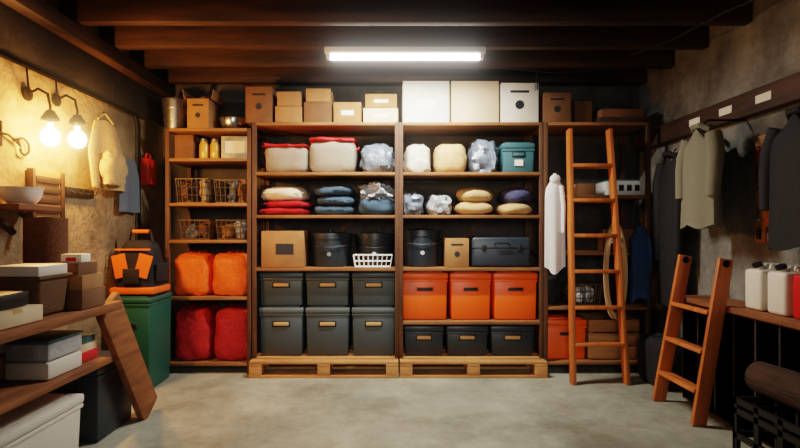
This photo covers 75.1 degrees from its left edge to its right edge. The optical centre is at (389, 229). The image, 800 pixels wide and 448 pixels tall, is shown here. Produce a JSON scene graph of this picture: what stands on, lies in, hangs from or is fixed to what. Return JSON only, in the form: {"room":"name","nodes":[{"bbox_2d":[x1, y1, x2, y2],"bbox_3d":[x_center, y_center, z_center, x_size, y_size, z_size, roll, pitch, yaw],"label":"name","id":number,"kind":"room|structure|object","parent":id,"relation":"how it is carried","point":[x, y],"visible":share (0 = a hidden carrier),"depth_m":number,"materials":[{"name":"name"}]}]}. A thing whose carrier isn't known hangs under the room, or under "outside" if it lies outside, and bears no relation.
{"room":"basement storage room","nodes":[
{"label":"basement storage room","id":0,"kind":"room"},
{"bbox_2d":[27,168,64,217],"bbox_3d":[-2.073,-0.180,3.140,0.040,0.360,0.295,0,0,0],"label":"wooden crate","id":1,"kind":"object","parent":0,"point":[53,183],"visible":0.54,"depth_m":3.14,"materials":[{"name":"brown wood"}]},
{"bbox_2d":[0,0,161,350],"bbox_3d":[-2.200,-0.270,1.900,0.200,2.900,5.800,0,0,0],"label":"wall","id":2,"kind":"structure","parent":0,"point":[96,227],"depth_m":3.47,"materials":[{"name":"paint"}]},
{"bbox_2d":[0,203,60,234],"bbox_3d":[-1.987,-0.054,2.800,0.220,0.162,0.340,0,0,0],"label":"wall shelf","id":3,"kind":"object","parent":2,"relation":"attached to","point":[22,208],"visible":0.91,"depth_m":2.69,"materials":[{"name":"brown wood"}]},
{"bbox_2d":[0,186,43,203],"bbox_3d":[-1.985,-0.183,2.800,0.208,0.090,0.208,0,0,0],"label":"bowl","id":4,"kind":"object","parent":3,"relation":"on","point":[9,194],"visible":0.88,"depth_m":2.73,"materials":[{"name":"white"}]},
{"bbox_2d":[22,87,59,145],"bbox_3d":[-2.003,-0.654,3.000,0.187,0.339,0.100,0,0,0],"label":"lamp","id":5,"kind":"object","parent":2,"relation":"attached to","point":[49,136],"visible":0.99,"depth_m":2.98,"materials":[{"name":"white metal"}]},
{"bbox_2d":[51,93,85,147],"bbox_3d":[-2.003,-0.684,3.260,0.187,0.339,0.100,0,0,0],"label":"lamp","id":6,"kind":"object","parent":2,"relation":"attached to","point":[77,139],"visible":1,"depth_m":3.24,"materials":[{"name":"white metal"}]},
{"bbox_2d":[0,52,140,239],"bbox_3d":[-2.070,-0.437,2.151,0.028,1.034,4.302,0,0,0],"label":"conduit","id":7,"kind":"object","parent":2,"relation":"attached to","point":[26,66],"visible":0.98,"depth_m":3.49,"materials":[{"name":"black metal"}]},
{"bbox_2d":[0,0,172,126],"bbox_3d":[-2.039,-1.125,1.900,0.122,0.370,5.700,0,0,0],"label":"ceiling beam","id":8,"kind":"structure","parent":2,"relation":"attached to","point":[34,33],"depth_m":3.38,"materials":[{"name":"brown wood"}]},
{"bbox_2d":[88,112,127,191],"bbox_3d":[-2.012,-0.570,3.740,0.108,0.562,0.480,0,0,0],"label":"apron","id":9,"kind":"object","parent":2,"relation":"attached to","point":[108,166],"visible":1,"depth_m":3.68,"materials":[{"name":"beige fabric"}]},
{"bbox_2d":[118,158,139,212],"bbox_3d":[-2.059,-0.350,4.098,0.048,0.421,0.305,0,0,-2],"label":"shirt","id":10,"kind":"object","parent":2,"relation":"attached to","point":[129,200],"visible":0.8,"depth_m":4.14,"materials":[{"name":"grey fabric"}]},
{"bbox_2d":[141,153,156,185],"bbox_3d":[-2.047,-0.513,4.400,0.090,0.267,0.150,0,0,0],"label":"can","id":11,"kind":"object","parent":2,"relation":"attached to","point":[148,165],"visible":0.86,"depth_m":4.33,"materials":[{"name":"red"}]},
{"bbox_2d":[162,84,638,357],"bbox_3d":[0.100,-0.270,4.900,4.800,2.900,0.200,0,0,0],"label":"wall","id":12,"kind":"structure","parent":0,"point":[589,218],"depth_m":4.80,"materials":[{"name":"concrete"}]},
{"bbox_2d":[59,0,752,83],"bbox_3d":[0.100,-1.419,1.980,4.396,0.198,5.475,0,0,0],"label":"ceiling","id":13,"kind":"structure","parent":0,"point":[184,41],"depth_m":3.74,"materials":[{"name":"brown wood"}]},
{"bbox_2d":[78,358,770,447],"bbox_3d":[0.100,1.280,1.900,4.800,0.200,6.200,0,0,0],"label":"floor","id":14,"kind":"structure","parent":0,"point":[195,406],"depth_m":3.33,"materials":[{"name":"concrete"}]},
{"bbox_2d":[0,394,83,447],"bbox_3d":[-1.760,0.992,2.295,0.460,0.370,0.630,0,0,0],"label":"storage bin","id":15,"kind":"object","parent":14,"relation":"on","point":[47,420],"visible":0.94,"depth_m":2.35,"materials":[{"name":"beige plastic"}]},
{"bbox_2d":[0,292,156,420],"bbox_3d":[-1.768,0.775,1.801,0.657,0.856,3.202,0,0,0],"label":"shelf","id":16,"kind":"object","parent":14,"relation":"on","point":[112,319],"visible":0.62,"depth_m":2.71,"materials":[{"name":"brown wood"}]},
{"bbox_2d":[0,304,42,329],"bbox_3d":[-1.570,0.344,2.040,0.222,0.066,0.300,0,0,0],"label":"cardboard box","id":17,"kind":"object","parent":16,"relation":"on","point":[16,316],"visible":0.96,"depth_m":2.06,"materials":[{"name":"brown"}]},
{"bbox_2d":[0,290,28,309],"bbox_3d":[-1.570,0.269,2.040,0.160,0.080,0.220,0,0,0],"label":"case","id":18,"kind":"object","parent":17,"relation":"on","point":[8,298],"visible":1,"depth_m":2.07,"materials":[{"name":"black plastic"}]},
{"bbox_2d":[0,263,72,315],"bbox_3d":[-1.600,0.266,2.320,0.231,0.222,0.231,0,0,0],"label":"storage box","id":19,"kind":"object","parent":16,"relation":"on","point":[46,283],"visible":0.79,"depth_m":2.25,"materials":[{"name":"beige"}]},
{"bbox_2d":[4,330,83,379],"bbox_3d":[-1.630,0.588,2.460,0.210,0.178,0.270,0,0,0],"label":"containers","id":20,"kind":"object","parent":16,"relation":"on","point":[47,355],"visible":0.84,"depth_m":2.34,"materials":[{"name":"beige cardboard"}]},
{"bbox_2d":[23,217,67,262],"bbox_3d":[-1.800,0.154,2.720,0.200,0.445,0.200,0,0,0],"label":"cardboard box","id":21,"kind":"object","parent":16,"relation":"on","point":[45,239],"visible":0.61,"depth_m":2.64,"materials":[{"name":"brown cardboard"}]},
{"bbox_2d":[49,254,104,309],"bbox_3d":[-1.560,0.247,2.550,0.220,0.260,0.200,0,0,0],"label":"boxes","id":22,"kind":"object","parent":16,"relation":"on","point":[85,289],"visible":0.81,"depth_m":2.51,"materials":[{"name":"cardboard"}]},
{"bbox_2d":[79,333,97,361],"bbox_3d":[-1.640,0.616,2.700,0.140,0.122,0.200,0,0,0],"label":"boxes","id":23,"kind":"object","parent":16,"relation":"on","point":[89,349],"visible":0.26,"depth_m":2.73,"materials":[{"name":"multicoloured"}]},
{"bbox_2d":[46,351,131,441],"bbox_3d":[-1.780,0.962,3.060,0.360,0.430,0.420,0,0,0],"label":"storage bin","id":24,"kind":"object","parent":14,"relation":"on","point":[107,405],"visible":0.3,"depth_m":2.89,"materials":[{"name":"black plastic"}]},
{"bbox_2d":[105,291,171,386],"bbox_3d":[-1.910,0.832,3.980,0.330,0.690,0.401,0,0,0],"label":"storage bin","id":25,"kind":"object","parent":14,"relation":"on","point":[149,316],"visible":0.55,"depth_m":3.86,"materials":[{"name":"green plastic"}]},
{"bbox_2d":[110,230,169,294],"bbox_3d":[-1.900,0.238,3.963,0.336,0.483,0.318,0,0,0],"label":"tool bag","id":26,"kind":"object","parent":25,"relation":"on","point":[139,268],"visible":1,"depth_m":3.85,"materials":[{"name":"black fabric"}]},
{"bbox_2d":[165,128,265,373],"bbox_3d":[-1.491,0.172,4.516,0.714,2.016,0.513,0,0,0],"label":"shelving unit","id":27,"kind":"object","parent":14,"relation":"on","point":[202,133],"visible":0.54,"depth_m":4.27,"materials":[{"name":"brown wood"}]},
{"bbox_2d":[161,98,186,130],"bbox_3d":[-1.843,-0.974,4.460,0.222,0.270,0.218,0,0,0],"label":"galvanized bucket","id":28,"kind":"object","parent":27,"relation":"on","point":[174,109],"visible":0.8,"depth_m":4.38,"materials":[{"name":"metal"}]},
{"bbox_2d":[175,135,199,157],"bbox_3d":[-1.716,-0.694,4.440,0.158,0.201,0.220,0,0,0],"label":"cardboard box","id":29,"kind":"object","parent":27,"relation":"on","point":[186,146],"visible":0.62,"depth_m":4.33,"materials":[{"name":"brown"}]},
{"bbox_2d":[175,250,217,295],"bbox_3d":[-1.652,0.361,4.499,0.309,0.369,0.406,0,0,0],"label":"duffel bag","id":30,"kind":"object","parent":27,"relation":"on","point":[193,269],"visible":0.87,"depth_m":4.31,"materials":[{"name":"orange fabric"}]},
{"bbox_2d":[175,178,220,202],"bbox_3d":[-1.647,-0.337,4.480,0.272,0.228,0.347,0,0,0],"label":"wire basket","id":31,"kind":"object","parent":27,"relation":"on","point":[202,191],"visible":0.91,"depth_m":4.37,"materials":[{"name":"brown metal"}]},
{"bbox_2d":[176,302,220,359],"bbox_3d":[-1.645,0.862,4.504,0.312,0.451,0.411,0,0,0],"label":"duffel bag","id":32,"kind":"object","parent":27,"relation":"on","point":[196,322],"visible":0.87,"depth_m":4.31,"materials":[{"name":"red fabric"}]},
{"bbox_2d":[179,220,221,239],"bbox_3d":[-1.622,-0.003,4.480,0.256,0.166,0.347,0,0,0],"label":"wire basket","id":33,"kind":"object","parent":27,"relation":"on","point":[207,229],"visible":0.95,"depth_m":4.36,"materials":[{"name":"brown metal"}]},
{"bbox_2d":[182,90,222,127],"bbox_3d":[-1.589,-1.007,4.444,0.260,0.337,0.291,0,0,0],"label":"cardboard box","id":34,"kind":"object","parent":27,"relation":"on","point":[202,112],"visible":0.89,"depth_m":4.30,"materials":[{"name":"brown"}]},
{"bbox_2d":[214,179,246,202],"bbox_3d":[-1.327,-0.332,4.480,0.272,0.217,0.347,0,0,0],"label":"wire basket","id":35,"kind":"object","parent":27,"relation":"on","point":[236,192],"visible":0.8,"depth_m":4.36,"materials":[{"name":"brown metal"}]},
{"bbox_2d":[215,220,246,239],"bbox_3d":[-1.319,-0.003,4.480,0.256,0.166,0.347,0,0,0],"label":"wire basket","id":36,"kind":"object","parent":27,"relation":"on","point":[237,230],"visible":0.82,"depth_m":4.35,"materials":[{"name":"brown metal"}]},
{"bbox_2d":[221,136,246,157],"bbox_3d":[-1.294,-0.688,4.379,0.229,0.190,0.082,0,0,0],"label":"product box","id":37,"kind":"object","parent":27,"relation":"on","point":[231,146],"visible":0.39,"depth_m":4.34,"materials":[{"name":"cardboard"}]},
{"bbox_2d":[212,250,257,294],"bbox_3d":[-1.330,0.361,4.500,0.314,0.369,0.412,0,0,0],"label":"duffel bag","id":38,"kind":"object","parent":27,"relation":"on","point":[229,268],"visible":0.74,"depth_m":4.31,"materials":[{"name":"orange fabric"}]},
{"bbox_2d":[215,302,258,359],"bbox_3d":[-1.319,0.862,4.500,0.310,0.451,0.415,0,0,0],"label":"duffel bag","id":39,"kind":"object","parent":27,"relation":"on","point":[231,320],"visible":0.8,"depth_m":4.31,"materials":[{"name":"red fabric"}]},
{"bbox_2d":[249,344,398,377],"bbox_3d":[-0.528,1.115,4.460,1.192,0.130,0.640,0,0,0],"label":"pallet","id":40,"kind":"object","parent":14,"relation":"on","point":[324,364],"visible":0.65,"depth_m":4.18,"materials":[{"name":"brown wood"}]},
{"bbox_2d":[259,302,308,354],"bbox_3d":[-0.905,0.842,4.504,0.369,0.410,0.382,0,0,0],"label":"storage bin","id":41,"kind":"object","parent":40,"relation":"on","point":[283,329],"visible":0.8,"depth_m":4.33,"materials":[{"name":"grey"}]},
{"bbox_2d":[259,271,307,305],"bbox_3d":[-0.905,0.487,4.504,0.369,0.290,0.382,0,0,0],"label":"storage bin","id":42,"kind":"object","parent":41,"relation":"on","point":[278,288],"visible":0.77,"depth_m":4.33,"materials":[{"name":"grey"}]},
{"bbox_2d":[252,122,398,357],"bbox_3d":[-0.528,0.081,4.516,1.205,1.932,0.513,0,0,0],"label":"shelving unit","id":43,"kind":"object","parent":40,"relation":"on","point":[269,129],"visible":0.84,"depth_m":4.26,"materials":[{"name":"brown wood"}]},
{"bbox_2d":[245,86,276,130],"bbox_3d":[-1.085,-1.038,4.479,0.224,0.301,0.361,0,0,0],"label":"cardboard box","id":44,"kind":"object","parent":43,"relation":"on","point":[260,101],"visible":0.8,"depth_m":4.30,"materials":[{"name":"brown"}]},
{"bbox_2d":[261,231,309,266],"bbox_3d":[-0.889,0.158,4.479,0.355,0.301,0.361,0,0,0],"label":"cardboard box","id":45,"kind":"object","parent":43,"relation":"on","point":[278,248],"visible":1,"depth_m":4.30,"materials":[{"name":"brown"}]},
{"bbox_2d":[259,187,313,214],"bbox_3d":[-0.889,-0.247,4.488,0.446,0.242,0.419,0,0,0],"label":"folded blankets","id":46,"kind":"object","parent":43,"relation":"on","point":[281,200],"visible":0.93,"depth_m":4.32,"materials":[{"name":"red fabric"}]},
{"bbox_2d":[262,143,311,171],"bbox_3d":[-0.868,-0.597,4.482,0.430,0.237,0.444,0,0,0],"label":"storage basket","id":47,"kind":"object","parent":43,"relation":"on","point":[279,157],"visible":0.73,"depth_m":4.31,"materials":[{"name":"white"}]},
{"bbox_2d":[275,106,303,121],"bbox_3d":[-0.840,-0.956,4.450,0.224,0.136,0.300,0,0,0],"label":"cardboard box","id":48,"kind":"object","parent":43,"relation":"on","point":[282,113],"visible":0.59,"depth_m":4.30,"materials":[{"name":"brown"}]},
{"bbox_2d":[304,102,333,121],"bbox_3d":[-0.598,-0.973,4.460,0.232,0.171,0.320,0,0,0],"label":"cardboard box","id":49,"kind":"object","parent":43,"relation":"on","point":[313,111],"visible":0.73,"depth_m":4.30,"materials":[{"name":"brown"}]},
{"bbox_2d":[309,230,352,266],"bbox_3d":[-0.508,0.154,4.499,0.378,0.308,0.380,0,0,0],"label":"tub","id":50,"kind":"object","parent":43,"relation":"on","point":[329,249],"visible":1,"depth_m":4.35,"materials":[{"name":"grey"}]},
{"bbox_2d":[308,137,359,171],"bbox_3d":[-0.483,-0.624,4.487,0.449,0.292,0.425,0,0,0],"label":"storage basket","id":51,"kind":"object","parent":43,"relation":"on","point":[326,154],"visible":0.89,"depth_m":4.31,"materials":[{"name":"white"}]},
{"bbox_2d":[314,186,356,214],"bbox_3d":[-0.471,-0.251,4.488,0.364,0.250,0.402,0,0,0],"label":"folded blankets","id":52,"kind":"object","parent":43,"relation":"on","point":[333,200],"visible":0.98,"depth_m":4.33,"materials":[{"name":"blue fabric"}]},
{"bbox_2d":[334,102,362,121],"bbox_3d":[-0.352,-0.973,4.459,0.232,0.171,0.321,0,0,0],"label":"cardboard box","id":53,"kind":"object","parent":43,"relation":"on","point":[343,111],"visible":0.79,"depth_m":4.30,"materials":[{"name":"brown"}]},
{"bbox_2d":[355,231,394,265],"bbox_3d":[-0.135,0.157,4.577,0.353,0.303,0.355,0,0,0],"label":"tub","id":54,"kind":"object","parent":43,"relation":"on","point":[374,242],"visible":0.92,"depth_m":4.44,"materials":[{"name":"grey"}]},
{"bbox_2d":[357,181,394,214],"bbox_3d":[-0.109,-0.274,4.485,0.349,0.296,0.433,0,0,0],"label":"bundle","id":55,"kind":"object","parent":43,"relation":"on","point":[376,198],"visible":0.95,"depth_m":4.34,"materials":[{"name":"blue"}]},
{"bbox_2d":[360,143,394,171],"bbox_3d":[-0.102,-0.615,4.493,0.316,0.274,0.384,0,0,0],"label":"bundle","id":56,"kind":"object","parent":43,"relation":"on","point":[376,157],"visible":0.8,"depth_m":4.34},
{"bbox_2d":[363,108,397,121],"bbox_3d":[-0.078,-0.948,4.469,0.289,0.121,0.341,0,0,0],"label":"cardboard box","id":57,"kind":"object","parent":43,"relation":"on","point":[369,114],"visible":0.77,"depth_m":4.30,"materials":[{"name":"brown"}]},
{"bbox_2d":[365,94,396,107],"bbox_3d":[-0.074,-1.069,4.449,0.265,0.116,0.301,0,0,0],"label":"cardboard box","id":58,"kind":"object","parent":57,"relation":"on","point":[371,100],"visible":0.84,"depth_m":4.30,"materials":[{"name":"brown"}]},
{"bbox_2d":[305,302,352,354],"bbox_3d":[-0.520,0.842,4.504,0.369,0.410,0.382,0,0,0],"label":"storage bin","id":59,"kind":"object","parent":40,"relation":"on","point":[329,328],"visible":0.83,"depth_m":4.33,"materials":[{"name":"grey"}]},
{"bbox_2d":[305,271,352,305],"bbox_3d":[-0.520,0.487,4.504,0.369,0.290,0.382,0,0,0],"label":"storage bin","id":60,"kind":"object","parent":59,"relation":"on","point":[324,288],"visible":0.83,"depth_m":4.33,"materials":[{"name":"grey"}]},
{"bbox_2d":[352,302,394,354],"bbox_3d":[-0.135,0.842,4.504,0.369,0.410,0.382,0,0,0],"label":"storage bin","id":61,"kind":"object","parent":40,"relation":"on","point":[373,326],"visible":0.88,"depth_m":4.33,"materials":[{"name":"grey"}]},
{"bbox_2d":[352,271,394,305],"bbox_3d":[-0.135,0.487,4.504,0.369,0.290,0.382,0,0,0],"label":"storage bin","id":62,"kind":"object","parent":61,"relation":"on","point":[370,288],"visible":0.8,"depth_m":4.33,"materials":[{"name":"grey"}]},
{"bbox_2d":[399,344,547,377],"bbox_3d":[0.668,1.115,4.460,1.176,0.130,0.640,0,0,0],"label":"pallet","id":63,"kind":"object","parent":14,"relation":"on","point":[472,364],"visible":0.67,"depth_m":4.18,"materials":[{"name":"brown wood"}]},
{"bbox_2d":[403,325,443,354],"bbox_3d":[0.283,0.917,4.504,0.336,0.260,0.382,0,0,0],"label":"storage bin","id":64,"kind":"object","parent":63,"relation":"on","point":[418,339],"visible":0.7,"depth_m":4.33,"materials":[{"name":"grey"}]},
{"bbox_2d":[443,325,487,354],"bbox_3d":[0.643,0.917,4.504,0.352,0.260,0.382,0,0,0],"label":"storage bin","id":65,"kind":"object","parent":63,"relation":"on","point":[457,339],"visible":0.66,"depth_m":4.33,"materials":[{"name":"grey"}]},
{"bbox_2d":[399,122,543,357],"bbox_3d":[0.668,0.081,4.516,1.189,1.932,0.513,0,0,0],"label":"shelving unit","id":66,"kind":"object","parent":63,"relation":"on","point":[525,129],"visible":0.77,"depth_m":4.26,"materials":[{"name":"brown wood"}]},
{"bbox_2d":[403,190,424,214],"bbox_3d":[0.196,-0.232,4.480,0.210,0.211,0.374,0,0,0],"label":"bundle","id":67,"kind":"object","parent":66,"relation":"on","point":[412,201],"visible":0.84,"depth_m":4.34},
{"bbox_2d":[403,144,430,171],"bbox_3d":[0.233,-0.608,4.487,0.242,0.259,0.361,0,0,0],"label":"bag","id":68,"kind":"object","parent":66,"relation":"in","point":[416,157],"visible":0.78,"depth_m":4.33,"materials":[{"name":"fabric"}]},
{"bbox_2d":[403,227,440,266],"bbox_3d":[0.270,0.139,4.483,0.344,0.338,0.346,0,0,0],"label":"tub","id":69,"kind":"object","parent":66,"relation":"on","point":[421,245],"visible":0.94,"depth_m":4.35,"materials":[{"name":"grey"}]},
{"bbox_2d":[403,271,447,318],"bbox_3d":[0.291,0.547,4.504,0.385,0.400,0.382,0,0,0],"label":"storage bin","id":70,"kind":"object","parent":66,"relation":"on","point":[424,292],"visible":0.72,"depth_m":4.33,"materials":[{"name":"orange"}]},
{"bbox_2d":[402,81,448,121],"bbox_3d":[0.299,-1.061,4.499,0.387,0.346,0.401,0,0,0],"label":"cardboard box","id":71,"kind":"object","parent":66,"relation":"on","point":[422,101],"visible":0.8,"depth_m":4.30,"materials":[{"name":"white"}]},
{"bbox_2d":[424,194,451,214],"bbox_3d":[0.411,-0.222,4.478,0.238,0.193,0.360,0,0,0],"label":"bundle","id":72,"kind":"object","parent":66,"relation":"on","point":[435,204],"visible":0.9,"depth_m":4.34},
{"bbox_2d":[433,144,466,171],"bbox_3d":[0.514,-0.606,4.490,0.285,0.255,0.381,0,0,0],"label":"bag","id":73,"kind":"object","parent":66,"relation":"in","point":[446,157],"visible":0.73,"depth_m":4.32,"materials":[{"name":"fabric"}]},
{"bbox_2d":[442,238,468,266],"bbox_3d":[0.557,0.188,4.459,0.199,0.241,0.301,0,0,0],"label":"cardboard box","id":74,"kind":"object","parent":66,"relation":"on","point":[455,251],"visible":1,"depth_m":4.31,"materials":[{"name":"brown"}]},
{"bbox_2d":[445,271,490,318],"bbox_3d":[0.672,0.547,4.504,0.344,0.400,0.382,0,0,0],"label":"storage bin","id":75,"kind":"object","parent":66,"relation":"on","point":[468,292],"visible":0.81,"depth_m":4.33,"materials":[{"name":"orange"}]},
{"bbox_2d":[453,188,492,214],"bbox_3d":[0.714,-0.245,4.500,0.346,0.238,0.374,0,0,0],"label":"stack","id":76,"kind":"object","parent":66,"relation":"on","point":[473,201],"visible":0.96,"depth_m":4.35,"materials":[{"name":"fabric"}]},
{"bbox_2d":[449,81,498,121],"bbox_3d":[0.705,-1.061,4.500,0.396,0.346,0.400,0,0,0],"label":"cardboard box","id":77,"kind":"object","parent":66,"relation":"on","point":[469,101],"visible":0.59,"depth_m":4.30,"materials":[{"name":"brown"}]},
{"bbox_2d":[466,139,498,171],"bbox_3d":[0.793,-0.633,4.483,0.268,0.309,0.387,0,0,0],"label":"bundle","id":78,"kind":"object","parent":66,"relation":"on","point":[481,155],"visible":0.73,"depth_m":4.33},
{"bbox_2d":[467,237,530,266],"bbox_3d":[0.926,0.183,4.463,0.494,0.250,0.379,0,0,0],"label":"case","id":79,"kind":"object","parent":66,"relation":"on","point":[483,251],"visible":0.94,"depth_m":4.31,"materials":[{"name":"grey"}]},
{"bbox_2d":[487,271,537,318],"bbox_3d":[1.044,0.547,4.504,0.369,0.400,0.382,0,0,0],"label":"storage bin","id":80,"kind":"object","parent":66,"relation":"on","point":[512,293],"visible":0.8,"depth_m":4.33,"materials":[{"name":"orange"}]},
{"bbox_2d":[494,187,532,214],"bbox_3d":[1.065,-0.248,4.489,0.322,0.244,0.373,0,0,0],"label":"stack","id":81,"kind":"object","parent":66,"relation":"on","point":[514,200],"visible":0.98,"depth_m":4.35,"materials":[{"name":"fabric"}]},
{"bbox_2d":[497,142,534,171],"bbox_3d":[1.069,-0.606,4.489,0.270,0.255,0.362,0,0,0],"label":"storage bin","id":82,"kind":"object","parent":66,"relation":"on","point":[512,156],"visible":0.79,"depth_m":4.32,"materials":[{"name":"teal"}]},
{"bbox_2d":[499,83,537,121],"bbox_3d":[1.073,-1.053,4.489,0.314,0.331,0.381,0,0,0],"label":"cardboard box","id":83,"kind":"object","parent":66,"relation":"on","point":[518,102],"visible":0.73,"depth_m":4.30,"materials":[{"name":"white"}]},
{"bbox_2d":[487,325,534,354],"bbox_3d":[1.020,0.917,4.504,0.369,0.260,0.382,0,0,0],"label":"storage bin","id":84,"kind":"object","parent":63,"relation":"on","point":[501,339],"visible":0.64,"depth_m":4.33,"materials":[{"name":"grey"}]},
{"bbox_2d":[529,122,650,364],"bbox_3d":[1.700,0.148,4.452,0.877,2.065,0.616,0,0,0],"label":"shelving unit","id":85,"kind":"object","parent":14,"relation":"on","point":[621,129],"depth_m":4.26,"materials":[{"name":"brown wood"}]},
{"bbox_2d":[538,93,570,121],"bbox_3d":[1.385,-1.013,4.469,0.232,0.251,0.341,0,0,0],"label":"cardboard box","id":86,"kind":"object","parent":85,"relation":"on","point":[552,107],"visible":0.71,"depth_m":4.30,"materials":[{"name":"brown"}]},
{"bbox_2d":[544,170,565,273],"bbox_3d":[1.327,-0.066,4.180,0.167,0.842,0.079,0,0,0],"label":"shirt","id":87,"kind":"object","parent":85,"relation":"hanging from","point":[555,205],"visible":1,"depth_m":4.16,"materials":[{"name":"white fabric"}]},
{"bbox_2d":[535,312,586,358],"bbox_3d":[1.470,0.907,4.519,0.336,0.340,0.401,0,0,0],"label":"storage bin","id":88,"kind":"object","parent":85,"relation":"on","point":[558,322],"visible":0.51,"depth_m":4.33,"materials":[{"name":"orange"}]},
{"bbox_2d":[558,280,601,304],"bbox_3d":[1.630,0.540,4.500,0.272,0.176,0.347,0,0,0],"label":"wire basket","id":89,"kind":"object","parent":85,"relation":"on","point":[584,293],"visible":0.81,"depth_m":4.39,"materials":[{"name":"brown metal"}]},
{"bbox_2d":[571,101,591,121],"bbox_3d":[1.630,-0.988,4.530,0.150,0.201,0.300,0,0,0],"label":"cardboard box","id":90,"kind":"object","parent":85,"relation":"on","point":[581,111],"visible":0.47,"depth_m":4.38,"materials":[{"name":"brown"}]},
{"bbox_2d":[576,312,638,358],"bbox_3d":[1.864,0.912,4.520,0.418,0.330,0.400,0,0,0],"label":"wooden crate","id":91,"kind":"object","parent":85,"relation":"on","point":[601,327],"visible":0.55,"depth_m":4.32,"materials":[{"name":"brown wood"}]},
{"bbox_2d":[596,179,640,194],"bbox_3d":[1.950,-0.357,4.458,0.262,0.135,0.303,0,0,0],"label":"plastic crate","id":92,"kind":"object","parent":85,"relation":"on","point":[624,186],"visible":0.68,"depth_m":4.31,"materials":[{"name":"white plastic"}]},
{"bbox_2d":[592,106,646,121],"bbox_3d":[1.933,-0.965,4.500,0.393,0.155,0.380,0,0,0],"label":"boxes","id":93,"kind":"object","parent":85,"relation":"on","point":[605,113],"visible":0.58,"depth_m":4.32,"materials":[{"name":"brown wood"}]},
{"bbox_2d":[630,221,652,304],"bbox_3d":[2.019,0.264,4.182,0.158,0.681,0.086,0,0,0],"label":"jacket","id":94,"kind":"object","parent":85,"relation":"hanging from","point":[641,249],"visible":1,"depth_m":4.16,"materials":[{"name":"blue fabric"}]},
{"bbox_2d":[566,128,630,384],"bbox_3d":[1.606,0.185,4.085,0.442,1.996,0.284,0,0,0],"label":"wooden ladder","id":95,"kind":"object","parent":14,"relation":"on","point":[613,200],"visible":1,"depth_m":4.06,"materials":[{"name":"brown wood"}]},
{"bbox_2d":[637,332,681,391],"bbox_3d":[2.110,0.988,3.981,0.294,0.379,0.440,0,0,0],"label":"duffel bag","id":96,"kind":"object","parent":14,"relation":"on","point":[649,345],"visible":0.49,"depth_m":3.94,"materials":[{"name":"black fabric"}]},
{"bbox_2d":[652,254,733,426],"bbox_3d":[1.942,0.677,3.360,0.257,1.018,0.490,0,0,0],"label":"step ladder","id":97,"kind":"object","parent":14,"relation":"on","point":[709,352],"visible":1,"depth_m":3.15,"materials":[{"name":"brown wood"}]},
{"bbox_2d":[682,295,799,447],"bbox_3d":[2.162,0.819,2.380,0.270,0.717,2.590,0,0,0],"label":"workbench","id":98,"kind":"object","parent":14,"relation":"on","point":[748,336],"depth_m":3.07,"materials":[{"name":"brown wood"}]},
{"bbox_2d":[745,261,791,310],"bbox_3d":[2.175,0.318,2.980,0.200,0.278,0.141,0,0,0],"label":"jerry can","id":99,"kind":"object","parent":98,"relation":"on","point":[756,279],"visible":0.58,"depth_m":2.95,"materials":[{"name":"beige"}]},
{"bbox_2d":[768,263,799,315],"bbox_3d":[2.175,0.318,2.800,0.200,0.278,0.141,0,0,0],"label":"jerry can","id":100,"kind":"object","parent":98,"relation":"on","point":[780,282],"visible":0.84,"depth_m":2.77,"materials":[{"name":"beige"}]},
{"bbox_2d":[733,396,799,447],"bbox_3d":[1.850,0.996,2.240,0.340,0.362,0.620,0,0,0],"label":"plastic crate","id":101,"kind":"object","parent":14,"relation":"on","point":[742,406],"visible":0.88,"depth_m":2.48,"materials":[{"name":"black"}]},
{"bbox_2d":[745,361,799,410],"bbox_3d":[1.851,0.732,2.240,0.165,0.164,0.729,0,0,0],"label":"log","id":102,"kind":"object","parent":101,"relation":"on","point":[780,384],"visible":1,"depth_m":2.42,"materials":[{"name":"brown wood"}]},
{"bbox_2d":[502,0,755,89],"bbox_3d":[1.550,-1.224,3.102,1.301,0.187,2.206,0,0,0],"label":"cable","id":103,"kind":"object","parent":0,"point":[536,84],"depth_m":3.88,"materials":[{"name":"black"}]},
{"bbox_2d":[639,0,799,337],"bbox_3d":[2.400,-0.270,1.900,0.200,2.900,5.800,0,0,0],"label":"wall","id":104,"kind":"structure","parent":0,"point":[737,60],"depth_m":3.52,"materials":[{"name":"concrete"}]},
{"bbox_2d":[652,148,684,306],"bbox_3d":[2.168,-0.019,4.030,0.118,1.228,0.381,0,0,0],"label":"coat","id":105,"kind":"object","parent":104,"relation":"hanging from","point":[667,235],"visible":0.68,"depth_m":4.01,"materials":[{"name":"black fabric"}]},
{"bbox_2d":[675,119,745,228],"bbox_3d":[2.118,-0.360,3.360,0.353,0.711,0.444,0,0,0],"label":"coat","id":106,"kind":"object","parent":104,"relation":"hanging from","point":[700,159],"visible":1,"depth_m":3.28,"materials":[{"name":"beige fabric"}]},
{"bbox_2d":[634,71,799,151],"bbox_3d":[2.260,-0.790,2.450,0.075,0.150,4.600,0,0,0],"label":"trim","id":107,"kind":"structure","parent":104,"relation":"attached to","point":[783,92],"depth_m":3.36,"materials":[{"name":"brown wood"}]},
{"bbox_2d":[755,134,768,242],"bbox_3d":[2.275,-0.250,3.120,0.040,0.660,0.240,0,0,0],"label":"board","id":108,"kind":"object","parent":104,"relation":"attached to","point":[761,217],"visible":0.27,"depth_m":3.19,"materials":[{"name":"brown wood"}]},
{"bbox_2d":[758,106,799,250],"bbox_3d":[2.164,-0.280,2.740,0.140,0.787,0.506,0,0,0],"label":"coat","id":109,"kind":"object","parent":104,"relation":"hanging from","point":[779,160],"visible":1,"depth_m":2.78,"materials":[{"name":"black fabric"}]},
{"bbox_3d":[0.100,-1.620,1.900,4.800,0.200,6.200,0,0,0],"label":"ceiling","id":110,"kind":"structure","parent":0,"visible":0},
{"bbox_2d":[324,47,485,60],"bbox_3d":[0.109,-1.276,3.780,1.160,0.082,0.110,0,0,0],"label":"fluorescent ceiling light","id":111,"kind":"object","parent":110,"relation":"attached to","point":[332,53],"visible":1,"depth_m":3.75,"materials":[{"name":"white plastic"}]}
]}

